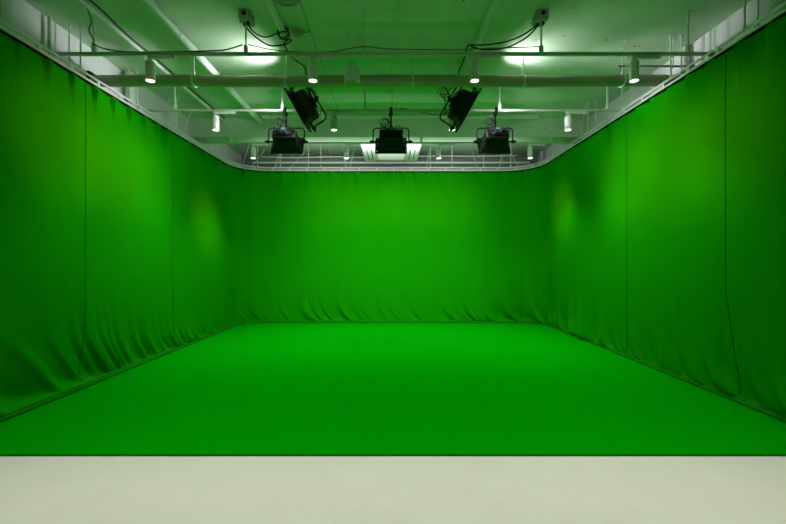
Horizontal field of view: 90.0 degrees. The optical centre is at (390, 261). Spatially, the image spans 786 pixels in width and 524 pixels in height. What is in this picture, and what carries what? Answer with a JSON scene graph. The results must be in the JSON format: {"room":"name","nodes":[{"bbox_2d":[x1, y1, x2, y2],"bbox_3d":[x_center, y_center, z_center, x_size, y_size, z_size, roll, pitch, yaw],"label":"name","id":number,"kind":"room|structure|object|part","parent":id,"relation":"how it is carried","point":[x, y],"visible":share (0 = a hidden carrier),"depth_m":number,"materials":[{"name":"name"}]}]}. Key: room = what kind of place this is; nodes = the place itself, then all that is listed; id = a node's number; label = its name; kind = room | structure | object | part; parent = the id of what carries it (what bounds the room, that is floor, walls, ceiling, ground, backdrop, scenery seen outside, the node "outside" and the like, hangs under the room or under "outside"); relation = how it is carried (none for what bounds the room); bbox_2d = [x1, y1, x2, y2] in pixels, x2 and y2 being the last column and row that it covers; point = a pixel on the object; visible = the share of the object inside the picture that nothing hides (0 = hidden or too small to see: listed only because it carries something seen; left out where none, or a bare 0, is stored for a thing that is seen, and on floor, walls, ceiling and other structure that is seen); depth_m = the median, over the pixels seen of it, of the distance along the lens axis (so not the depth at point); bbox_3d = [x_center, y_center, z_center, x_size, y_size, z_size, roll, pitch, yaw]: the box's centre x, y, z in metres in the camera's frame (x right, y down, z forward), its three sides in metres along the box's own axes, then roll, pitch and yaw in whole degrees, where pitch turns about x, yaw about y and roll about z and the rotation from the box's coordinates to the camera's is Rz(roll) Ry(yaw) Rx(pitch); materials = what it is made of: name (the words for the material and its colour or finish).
{"room":"studio","nodes":[
{"label":"studio","id":0,"kind":"room"},
{"bbox_2d":[1,0,241,166],"bbox_3d":[-4.215,-0.675,4.650,0.150,4.550,12.500,0,0,0],"label":"wall","id":1,"kind":"structure","parent":0,"point":[19,14],"depth_m":5.29,"materials":[{"name":"paint"}]},
{"bbox_2d":[47,16,51,55],"bbox_3d":[-4.080,-0.740,4.700,0.044,4.380,0.043,0,0,0],"label":"pipe","id":2,"kind":"object","parent":1,"relation":"attached to","point":[49,18],"visible":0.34,"depth_m":4.68,"materials":[{"name":"grey metal"}]},
{"bbox_2d":[125,71,133,105],"bbox_3d":[-4.040,-0.740,6.080,0.120,4.380,0.117,0,0,0],"label":"pipe","id":3,"kind":"object","parent":1,"relation":"attached to","point":[131,89],"visible":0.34,"depth_m":6.04,"materials":[{"name":"white metal"}]},
{"bbox_2d":[24,0,751,155],"bbox_3d":[-0.035,-3.025,4.650,8.510,0.150,12.800,0,0,0],"label":"ceiling","id":4,"kind":"structure","parent":0,"point":[571,25],"depth_m":5.23,"materials":[{"name":"paint"}]},
{"bbox_2d":[86,8,94,41],"bbox_3d":[-3.486,-2.756,4.508,0.066,0.359,0.194,0,0,-7],"label":"cable","id":5,"kind":"object","parent":4,"relation":"hanging from","point":[86,8],"visible":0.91,"depth_m":4.57,"materials":[{"name":"grey plastic"}]},
{"bbox_2d":[77,0,224,121],"bbox_3d":[-3.420,-2.901,3.235,0.062,0.096,9.629,0,0,0],"label":"conduit","id":6,"kind":"object","parent":4,"relation":"attached to","point":[84,3],"visible":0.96,"depth_m":5.08,"materials":[{"name":"white metal"}]},
{"bbox_2d":[89,0,224,118],"bbox_3d":[-3.373,-2.923,4.250,0.055,0.029,7.500,0,0,0],"label":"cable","id":7,"kind":"object","parent":6,"relation":"attached to","point":[91,1],"visible":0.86,"depth_m":5.17,"materials":[{"name":"black rubber"}]},
{"bbox_2d":[140,0,263,124],"bbox_3d":[-2.660,-2.871,3.235,0.113,0.158,9.629,0,0,0],"label":"ceiling pipe","id":8,"kind":"object","parent":4,"relation":"attached to","point":[151,5],"visible":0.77,"depth_m":5.09,"materials":[{"name":"white metal"}]},
{"bbox_2d":[238,9,254,26],"bbox_3d":[-1.710,-2.874,4.651,0.140,0.149,0.189,0,0,0],"label":"junction box","id":9,"kind":"object","parent":4,"relation":"attached to","point":[244,15],"visible":0.94,"depth_m":4.59,"materials":[{"name":"grey paint"}]},
{"bbox_3d":[-1.710,-2.893,4.574,0.104,0.075,0.007,0,0,0],"label":"plate","id":10,"kind":"part","parent":9,"relation":"part of","materials":[{"name":"grey paint"}]},
{"bbox_2d":[248,25,288,37],"bbox_3d":[-1.470,-2.792,4.733,0.488,0.222,0.054,0,0,-28],"label":"power cable","id":11,"kind":"object","parent":9,"relation":"hanging from","point":[248,25],"visible":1,"depth_m":4.70,"materials":[{"name":"black rubber"}]},
{"bbox_2d":[274,0,299,6],"bbox_3d":[-1.170,-2.934,4.370,0.310,0.030,0.310,0,0,0],"label":"ceiling speaker","id":12,"kind":"object","parent":4,"relation":"attached to","point":[286,3],"visible":1,"depth_m":4.44},
{"bbox_2d":[265,0,326,123],"bbox_3d":[-1.340,-2.860,3.235,0.169,0.178,9.629,0,0,0],"label":"ceiling pipe","id":13,"kind":"object","parent":4,"relation":"attached to","point":[269,3],"depth_m":4.87,"materials":[{"name":"white metal"}]},
{"bbox_2d":[244,26,307,87],"bbox_3d":[-1.319,-2.693,5.272,0.439,0.249,1.408,0,0,18],"label":"power cable","id":14,"kind":"object","parent":13,"relation":"hanging from","point":[290,39],"visible":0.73,"depth_m":4.75,"materials":[{"name":"black rubber"}]},
{"bbox_3d":[-1.340,-2.845,4.890,0.157,0.148,0.098,0,0,8],"label":"cable coil","id":15,"kind":"part","parent":13,"relation":"part of","materials":[{"name":"black rubber"}]},
{"bbox_2d":[284,87,326,131],"bbox_3d":[-1.273,-2.433,5.953,0.615,0.935,0.410,0,0,0],"label":"lamp","id":16,"kind":"object","parent":13,"relation":"hanging from","point":[305,105],"visible":0.85,"depth_m":5.84,"materials":[{"name":"black metal"}]},
{"bbox_3d":[-1.408,-2.292,5.953,0.324,0.551,0.393,0,0,3],"label":"frame","id":17,"kind":"part","parent":16,"relation":"part of","materials":[{"name":"black metal"}]},
{"bbox_3d":[-1.218,-2.494,5.944,0.314,0.581,0.245,0,0,0],"label":"power cord","id":18,"kind":"part","parent":16,"relation":"part of","materials":[{"name":"black rubber"}]},
{"bbox_2d":[292,28,309,37],"bbox_3d":[-1.160,-2.917,5.001,0.221,0.063,0.149,0,0,33],"label":"smoke detector","id":19,"kind":"object","parent":4,"relation":"attached to","point":[297,32],"visible":1,"depth_m":4.99,"materials":[{"name":"paint"}]},
{"bbox_2d":[300,0,339,114],"bbox_3d":[-0.861,-2.949,3.420,6.272,0.004,7.866,0,0,40],"label":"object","id":20,"kind":"structure","parent":4,"relation":"attached to","point":[300,0],"depth_m":5.21,"materials":[{"name":"white metal"}]},
{"bbox_2d":[344,36,359,85],"bbox_3d":[-0.510,-2.646,5.150,0.204,0.607,0.204,0,0,0],"label":"speaker","id":21,"kind":"object","parent":4,"relation":"hanging from","point":[351,72],"visible":1,"depth_m":5.08},
{"bbox_3d":[-0.510,-2.760,5.150,0.060,0.379,0.060,0,0,0],"label":"rod","id":22,"kind":"part","parent":21,"relation":"part of","materials":[{"name":"white metal"}]},
{"bbox_2d":[346,80,357,85],"bbox_3d":[-0.510,-2.348,5.150,0.164,0.012,0.164,0,0,0],"label":"ceiling spotlight","id":23,"kind":"object","parent":21,"relation":"attached to","point":[349,82],"depth_m":5.13,"materials":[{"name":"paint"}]},
{"bbox_2d":[86,47,680,87],"bbox_3d":[-0.035,-2.675,5.430,8.208,0.550,0.200,0,0,0],"label":"ceiling pipe","id":24,"kind":"object","parent":4,"relation":"hanging from","point":[400,80],"visible":0.85,"depth_m":5.37,"materials":[{"name":"metal"}]},
{"bbox_2d":[52,10,714,55],"bbox_3d":[-0.015,-2.691,4.630,7.930,0.517,0.052,0,0,0],"label":"track","id":25,"kind":"object","parent":4,"relation":"hanging from","point":[93,52],"visible":0.77,"depth_m":4.61,"materials":[{"name":"grey metal"}]},
{"bbox_3d":[-3.500,-2.704,4.630,0.070,0.489,0.052,0,0,0],"label":"hanger rod","id":26,"kind":"part","parent":25,"relation":"part of","materials":[{"name":"grey metal"}]},
{"bbox_2d":[145,55,176,82],"bbox_3d":[-2.711,-2.282,4.630,0.352,0.300,0.104,0,0,0],"label":"track spotlight","id":27,"kind":"object","parent":25,"relation":"attached to","point":[149,64],"visible":1,"depth_m":4.61,"materials":[{"name":"white metal"}]},
{"bbox_2d":[92,43,242,51],"bbox_3d":[-2.620,-2.517,4.616,1.765,0.101,0.048,0,0,0],"label":"cable","id":28,"kind":"object","parent":25,"relation":"on","point":[92,43],"visible":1,"depth_m":4.62,"materials":[{"name":"black rubber"}]},
{"bbox_3d":[-1.710,-2.704,4.630,0.070,0.489,0.052,0,0,0],"label":"hanger rod","id":29,"kind":"part","parent":25,"relation":"part of","materials":[{"name":"grey metal"}]},
{"bbox_2d":[308,55,338,82],"bbox_3d":[-0.796,-2.282,4.630,0.352,0.300,0.104,0,0,0],"label":"track spotlight","id":30,"kind":"object","parent":25,"relation":"attached to","point":[312,64],"visible":1,"depth_m":4.61,"materials":[{"name":"white metal"}]},
{"bbox_3d":[-0.320,-2.704,4.630,0.070,0.489,0.052,0,0,0],"label":"hanger rod","id":31,"kind":"part","parent":25,"relation":"part of","materials":[{"name":"white metal"}]},
{"bbox_2d":[247,44,538,51],"bbox_3d":[0.025,-2.511,4.616,3.412,0.090,0.044,0,0,0],"label":"cable","id":32,"kind":"object","parent":25,"relation":"attached to","point":[247,44],"visible":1,"depth_m":4.62,"materials":[{"name":"grey plastic"}]},
{"bbox_2d":[470,55,499,82],"bbox_3d":[1.109,-2.282,4.630,0.352,0.300,0.104,0,0,0],"label":"track spotlight","id":33,"kind":"object","parent":25,"relation":"attached to","point":[474,64],"visible":1,"depth_m":4.61,"materials":[{"name":"white metal"}]},
{"bbox_3d":[1.770,-2.704,4.630,0.070,0.489,0.052,0,0,0],"label":"hanger rod","id":34,"kind":"part","parent":25,"relation":"part of","materials":[{"name":"grey metal"}]},
{"bbox_2d":[629,55,660,82],"bbox_3d":[2.989,-2.282,4.630,0.352,0.300,0.104,0,0,0],"label":"track spotlight","id":35,"kind":"object","parent":25,"relation":"attached to","point":[634,64],"visible":1,"depth_m":4.61,"materials":[{"name":"white metal"}]},
{"bbox_3d":[3.500,-2.704,4.630,0.070,0.489,0.052,0,0,0],"label":"hanger rod","id":36,"kind":"part","parent":25,"relation":"part of","materials":[{"name":"white metal"}]},
{"bbox_2d":[145,87,627,111],"bbox_3d":[-0.015,-2.691,6.360,7.930,0.517,0.052,0,0,0],"label":"track","id":37,"kind":"object","parent":4,"relation":"hanging from","point":[174,109],"visible":0.68,"depth_m":6.34,"materials":[{"name":"white metal"}]},
{"bbox_3d":[-3.500,-2.704,6.360,0.070,0.489,0.052,0,0,0],"label":"hanger rod","id":38,"kind":"part","parent":37,"relation":"part of","materials":[{"name":"white metal"}]},
{"bbox_2d":[212,111,234,130],"bbox_3d":[-2.711,-2.282,6.360,0.352,0.300,0.104,0,0,0],"label":"track spotlight","id":39,"kind":"object","parent":37,"relation":"attached to","point":[215,119],"visible":1,"depth_m":6.34,"materials":[{"name":"white metal"}]},
{"bbox_2d":[236,87,301,87],"bbox_3d":[-1.975,-2.840,6.360,1.050,0.044,0.043,0,0,0],"label":"pipe","id":40,"kind":"object","parent":37,"relation":"attached to","point":[236,87],"visible":0.23,"depth_m":6.35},
{"bbox_3d":[-1.760,-2.704,6.360,0.070,0.489,0.052,0,0,0],"label":"hanger rod","id":41,"kind":"part","parent":37,"relation":"part of","materials":[{"name":"white metal"}]},
{"bbox_2d":[265,107,307,153],"bbox_3d":[-1.700,-2.128,6.353,0.696,0.723,0.437,0,0,0],"label":"lamp","id":42,"kind":"object","parent":37,"relation":"hanging from","point":[285,141],"visible":1,"depth_m":6.33,"materials":[{"name":"black metal"}]},
{"bbox_3d":[-1.696,-2.200,6.292,0.388,0.344,0.198,0,0,0],"label":"power cord","id":43,"kind":"part","parent":42,"relation":"part of","materials":[{"name":"black rubber"}]},
{"bbox_3d":[-1.700,-1.917,6.481,0.519,0.300,0.182,0,0,0],"label":"frame","id":44,"kind":"part","parent":42,"relation":"part of","materials":[{"name":"black metal"}]},
{"bbox_2d":[331,111,352,130],"bbox_3d":[-0.796,-2.282,6.360,0.352,0.300,0.104,0,0,0],"label":"track spotlight","id":45,"kind":"object","parent":37,"relation":"attached to","point":[333,117],"visible":1,"depth_m":6.33,"materials":[{"name":"white metal"}]},
{"bbox_3d":[-0.420,-2.704,6.360,0.070,0.489,0.052,0,0,0],"label":"hanger rod","id":46,"kind":"part","parent":37,"relation":"part of","materials":[{"name":"white metal"}]},
{"bbox_2d":[370,107,411,153],"bbox_3d":[0.000,-2.128,6.353,0.696,0.723,0.437,0,0,0],"label":"lamp","id":47,"kind":"object","parent":37,"relation":"hanging from","point":[390,140],"visible":0.99,"depth_m":6.33,"materials":[{"name":"black metal"}]},
{"bbox_3d":[0.000,-1.917,6.481,0.519,0.300,0.182,0,0,0],"label":"frame","id":48,"kind":"part","parent":47,"relation":"part of","materials":[{"name":"black metal"}]},
{"bbox_3d":[0.004,-2.200,6.292,0.388,0.344,0.198,0,0,0],"label":"power cord","id":49,"kind":"part","parent":47,"relation":"part of","materials":[{"name":"black rubber"}]},
{"bbox_2d":[449,111,470,130],"bbox_3d":[1.109,-2.282,6.360,0.352,0.300,0.104,0,0,0],"label":"track spotlight","id":50,"kind":"object","parent":37,"relation":"attached to","point":[451,122],"visible":0.15,"depth_m":6.33,"materials":[{"name":"white metal"}]},
{"bbox_2d":[473,107,515,153],"bbox_3d":[1.690,-2.128,6.353,0.696,0.723,0.437,0,0,0],"label":"lamp","id":51,"kind":"object","parent":37,"relation":"hanging from","point":[495,140],"visible":1,"depth_m":6.33,"materials":[{"name":"black metal"}]},
{"bbox_3d":[1.690,-1.917,6.481,0.519,0.300,0.182,0,0,0],"label":"frame","id":52,"kind":"part","parent":51,"relation":"part of","materials":[{"name":"black metal"}]},
{"bbox_3d":[1.694,-2.200,6.292,0.388,0.344,0.198,0,0,0],"label":"power cord","id":53,"kind":"part","parent":51,"relation":"part of","materials":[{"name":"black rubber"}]},
{"bbox_3d":[1.760,-2.704,6.360,0.070,0.489,0.052,0,0,0],"label":"hanger rod","id":54,"kind":"part","parent":37,"relation":"part of","materials":[{"name":"white metal"}]},
{"bbox_2d":[483,87,579,87],"bbox_3d":[2.275,-2.840,6.360,1.550,0.044,0.043,0,0,0],"label":"pipe","id":55,"kind":"object","parent":37,"relation":"attached to","point":[483,87],"visible":0.23,"depth_m":6.35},
{"bbox_2d":[565,111,586,130],"bbox_3d":[2.989,-2.282,6.360,0.352,0.300,0.104,0,0,0],"label":"track spotlight","id":56,"kind":"object","parent":37,"relation":"attached to","point":[568,119],"visible":1,"depth_m":6.34,"materials":[{"name":"white metal"}]},
{"bbox_3d":[3.500,-2.704,6.360,0.070,0.489,0.052,0,0,0],"label":"hanger rod","id":57,"kind":"part","parent":37,"relation":"part of","materials":[{"name":"white metal"}]},
{"bbox_2d":[261,149,516,157],"bbox_3d":[-0.050,-2.832,10.300,6.701,0.234,0.051,0,0,0],"label":"conduit","id":58,"kind":"object","parent":4,"relation":"attached to","point":[329,149],"visible":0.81,"depth_m":10.28,"materials":[{"name":"white metal"}]},
{"bbox_2d":[189,118,589,141],"bbox_3d":[-0.035,-2.755,8.250,8.210,0.390,0.400,0,0,0],"label":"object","id":59,"kind":"structure","parent":4,"relation":"attached to","point":[200,129],"depth_m":8.05,"materials":[{"name":"paint"}]},
{"bbox_2d":[199,137,576,143],"bbox_3d":[-0.015,-2.495,8.090,7.930,0.127,0.052,0,0,0],"label":"track","id":60,"kind":"object","parent":59,"relation":"hanging from","point":[230,138],"visible":0.54,"depth_m":8.07,"materials":[{"name":"white metal"}]},
{"bbox_2d":[251,144,267,158],"bbox_3d":[-2.711,-2.282,8.090,0.352,0.300,0.104,0,0,0],"label":"track spotlight","id":61,"kind":"object","parent":60,"relation":"attached to","point":[253,149],"visible":1,"depth_m":8.07,"materials":[{"name":"white metal"}]},
{"bbox_2d":[344,144,360,158],"bbox_3d":[-0.796,-2.282,8.090,0.352,0.300,0.104,0,0,0],"label":"track spotlight","id":62,"kind":"object","parent":60,"relation":"attached to","point":[346,149],"visible":1,"depth_m":8.07,"materials":[{"name":"white metal"}]},
{"bbox_2d":[436,144,453,158],"bbox_3d":[1.109,-2.282,8.090,0.352,0.300,0.104,0,0,0],"label":"track spotlight","id":63,"kind":"object","parent":60,"relation":"attached to","point":[438,149],"visible":1,"depth_m":8.07,"materials":[{"name":"white metal"}]},
{"bbox_2d":[528,144,544,158],"bbox_3d":[2.989,-2.282,8.090,0.352,0.300,0.104,0,0,0],"label":"track spotlight","id":64,"kind":"object","parent":60,"relation":"attached to","point":[530,149],"visible":1,"depth_m":8.06,"materials":[{"name":"white metal"}]},
{"bbox_2d":[361,144,420,161],"bbox_3d":[0.000,-2.744,9.390,1.340,0.409,1.480,0,0,0],"label":"air conditioner","id":65,"kind":"object","parent":4,"relation":"attached to","point":[368,150],"visible":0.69,"depth_m":9.42,"materials":[{"name":"plastic"}]},
{"bbox_2d":[377,154,404,159],"bbox_3d":[0.000,-2.555,9.390,0.680,0.021,0.820,0,0,0],"label":"light panel","id":66,"kind":"object","parent":65,"relation":"attached to","point":[379,156],"depth_m":9.52,"materials":[{"name":"plastic"}]},
{"bbox_2d":[252,161,529,163],"bbox_3d":[0.000,-2.744,10.200,7.200,0.410,0.070,0,0,0],"label":"conduit","id":67,"kind":"object","parent":4,"relation":"attached to","point":[437,162],"visible":0.7,"depth_m":10.18,"materials":[{"name":"grey metal"}]},
{"bbox_2d":[0,0,785,170],"bbox_3d":[-0.113,-2.631,6.329,7.839,0.644,7.957,0,0,0],"label":"rail","id":68,"kind":"object","parent":4,"relation":"hanging from","point":[752,26],"visible":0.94,"depth_m":5.87,"materials":[{"name":"metal"}]},
{"bbox_3d":[-3.870,-2.675,3.900,0.044,0.549,0.044,0,0,0],"label":"hanger rod","id":69,"kind":"part","parent":68,"relation":"part of","materials":[{"name":"white metal"}]},
{"bbox_3d":[-4.010,-2.644,4.900,0.044,0.609,0.044,0,0,0],"label":"hanger rod","id":70,"kind":"part","parent":68,"relation":"part of","materials":[{"name":"grey metal"}]},
{"bbox_3d":[-3.870,-2.675,4.900,0.044,0.549,0.044,0,0,0],"label":"hanger rod","id":71,"kind":"part","parent":68,"relation":"part of","materials":[{"name":"white metal"}]},
{"bbox_2d":[0,29,246,422],"bbox_3d":[-3.686,-0.405,6.045,0.415,3.789,7.391,0,0,0],"label":"curtain","id":72,"kind":"object","parent":68,"relation":"hanging from","point":[123,239],"visible":1,"depth_m":4.99,"materials":[{"name":"green fabric"}]},
{"bbox_3d":[-3.870,-2.675,6.000,0.044,0.549,0.044,0,0,0],"label":"hanger rod","id":73,"kind":"part","parent":68,"relation":"part of","materials":[{"name":"white metal"}]},
{"bbox_3d":[-4.010,-2.644,7.100,0.044,0.609,0.044,0,0,0],"label":"hanger rod","id":74,"kind":"part","parent":68,"relation":"part of","materials":[{"name":"white metal"}]},
{"bbox_2d":[245,169,537,323],"bbox_3d":[-0.028,-0.405,9.751,7.190,3.789,0.542,0,0,0],"label":"curtain","id":75,"kind":"object","parent":68,"relation":"hanging from","point":[322,246],"visible":1,"depth_m":9.80,"materials":[{"name":"green fabric"}]},
{"bbox_3d":[3.645,-2.675,7.270,0.044,0.549,0.044,0,0,0],"label":"hanger rod","id":76,"kind":"part","parent":68,"relation":"part of","materials":[{"name":"white metal"}]},
{"bbox_3d":[3.645,-2.675,6.200,0.044,0.549,0.044,0,0,0],"label":"hanger rod","id":77,"kind":"part","parent":68,"relation":"part of","materials":[{"name":"white metal"}]},
{"bbox_3d":[3.785,-2.644,6.200,0.044,0.609,0.044,0,0,0],"label":"hanger rod","id":78,"kind":"part","parent":68,"relation":"part of","materials":[{"name":"white metal"}]},
{"bbox_2d":[528,12,785,421],"bbox_3d":[3.663,-0.405,6.043,0.337,3.789,7.385,0,0,-2],"label":"curtain","id":79,"kind":"object","parent":68,"relation":"hanging from","point":[659,236],"visible":1,"depth_m":4.86,"materials":[{"name":"green fabric"}]},
{"bbox_3d":[3.645,-2.675,5.120,0.044,0.549,0.044,0,0,0],"label":"hanger rod","id":80,"kind":"part","parent":68,"relation":"part of","materials":[{"name":"white metal"}]},
{"bbox_3d":[3.785,-2.644,5.120,0.044,0.609,0.044,0,0,0],"label":"hanger rod","id":81,"kind":"part","parent":68,"relation":"part of","materials":[{"name":"white metal"}]},
{"bbox_3d":[3.645,-2.675,4.050,0.044,0.549,0.044,0,0,0],"label":"hanger rod","id":82,"kind":"part","parent":68,"relation":"part of","materials":[{"name":"grey metal"}]},
{"bbox_3d":[3.785,-2.644,4.050,0.044,0.609,0.044,0,0,0],"label":"hanger rod","id":83,"kind":"part","parent":68,"relation":"part of","materials":[{"name":"grey metal"}]},
{"bbox_2d":[262,113,538,118],"bbox_3d":[0.185,-2.891,7.800,5.470,0.116,0.082,0,0,0],"label":"pipe","id":84,"kind":"object","parent":4,"relation":"attached to","point":[355,116],"visible":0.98,"depth_m":7.77,"materials":[{"name":"white metal"}]},
{"bbox_2d":[445,0,498,122],"bbox_3d":[1.140,-2.884,3.235,0.082,0.132,9.629,0,0,0],"label":"ceiling pipe","id":85,"kind":"object","parent":4,"relation":"attached to","point":[494,3],"visible":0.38,"depth_m":4.82,"materials":[{"name":"white metal"}]},
{"bbox_2d":[437,87,481,132],"bbox_3d":[1.016,-2.433,5.953,0.648,0.935,0.410,0,0,0],"label":"lamp","id":86,"kind":"object","parent":85,"relation":"hanging from","point":[460,105],"visible":0.88,"depth_m":5.84,"materials":[{"name":"black metal"}]},
{"bbox_3d":[0.903,-2.522,5.935,0.423,0.527,0.227,0,0,0],"label":"power cord","id":87,"kind":"part","parent":86,"relation":"part of","materials":[{"name":"black rubber"}]},
{"bbox_3d":[0.940,-2.049,5.932,0.115,0.167,0.065,0,0,0],"label":"pivot knob","id":88,"kind":"part","parent":86,"relation":"part of","materials":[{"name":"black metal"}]},
{"bbox_2d":[458,44,472,74],"bbox_3d":[0.977,-2.620,5.383,0.127,0.271,1.260,0,0,4],"label":"power cable","id":89,"kind":"object","parent":86,"relation":"attached to","point":[468,44],"visible":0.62,"depth_m":4.83,"materials":[{"name":"black rubber"}]},
{"bbox_3d":[1.168,-2.292,5.953,0.324,0.551,0.393,0,0,-3],"label":"frame","id":90,"kind":"part","parent":86,"relation":"part of","materials":[{"name":"black metal"}]},
{"bbox_2d":[532,9,548,26],"bbox_3d":[1.770,-2.874,4.651,0.140,0.149,0.189,0,0,0],"label":"junction box","id":91,"kind":"object","parent":4,"relation":"attached to","point":[542,15],"visible":0.98,"depth_m":4.58,"materials":[{"name":"grey paint"}]},
{"bbox_2d":[471,26,535,45],"bbox_3d":[1.346,-2.722,4.740,0.767,0.181,0.027,0,0,10],"label":"power cable","id":92,"kind":"object","parent":91,"relation":"hanging from","point":[534,26],"visible":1,"depth_m":4.73,"materials":[{"name":"black rubber"}]},
{"bbox_2d":[471,24,539,50],"bbox_3d":[1.367,-2.684,4.724,0.795,0.255,0.032,0,0,11],"label":"power cable","id":93,"kind":"object","parent":91,"relation":"hanging from","point":[538,24],"visible":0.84,"depth_m":4.70,"materials":[{"name":"black rubber"}]},
{"bbox_3d":[1.770,-2.893,4.574,0.104,0.075,0.007,0,0,0],"label":"plate","id":94,"kind":"part","parent":91,"relation":"part of","materials":[{"name":"grey paint"}]},
{"bbox_2d":[618,39,696,67],"bbox_3d":[3.540,-2.765,5.220,1.040,0.370,0.040,0,0,0],"label":"pipe","id":95,"kind":"object","parent":4,"relation":"attached to","point":[625,40],"visible":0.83,"depth_m":5.21,"materials":[{"name":"white metal"}]},
{"bbox_2d":[242,156,537,170],"bbox_3d":[-0.035,-0.675,10.975,8.510,4.550,0.150,0,0,0],"label":"wall","id":96,"kind":"structure","parent":0,"point":[248,161],"depth_m":10.90,"materials":[{"name":"grey paint"}]},
{"bbox_2d":[0,456,785,523],"bbox_3d":[-0.035,1.550,6.400,8.210,0.100,9.000,0,0,0],"label":"floor","id":97,"kind":"structure","parent":0,"point":[33,489],"depth_m":2.60,"materials":[{"name":"concrete"}]},
{"bbox_2d":[0,323,785,455],"bbox_3d":[-0.010,1.495,6.441,7.580,0.008,6.818,0,0,0],"label":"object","id":98,"kind":"structure","parent":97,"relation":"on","point":[251,389],"depth_m":4.15,"materials":[{"name":"green"}]},
{"bbox_2d":[538,0,768,163],"bbox_3d":[4.145,-0.675,4.650,0.150,4.550,12.500,0,0,0],"label":"wall","id":99,"kind":"structure","parent":0,"point":[733,24],"depth_m":5.15,"materials":[{"name":"paint"}]},
{"bbox_2d":[540,151,543,163],"bbox_3d":[3.990,-0.740,10.400,0.100,4.380,0.098,0,0,0],"label":"pipe","id":100,"kind":"object","parent":99,"relation":"attached to","point":[541,152],"visible":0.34,"depth_m":10.36,"materials":[{"name":"grey metal"}]},
{"bbox_2d":[682,45,688,74],"bbox_3d":[4.000,-0.740,5.350,0.090,4.380,0.088,0,0,0],"label":"pipe","id":101,"kind":"object","parent":99,"relation":"attached to","point":[685,59],"visible":0.18,"depth_m":5.32,"materials":[{"name":"white metal"}]},
{"bbox_2d":[769,0,785,18],"bbox_3d":[3.950,-0.740,3.980,0.180,4.380,0.176,0,0,0],"label":"pipe","id":102,"kind":"object","parent":99,"relation":"attached to","point":[773,4],"visible":0.02,"depth_m":3.95,"materials":[{"name":"white metal"}]}
]}

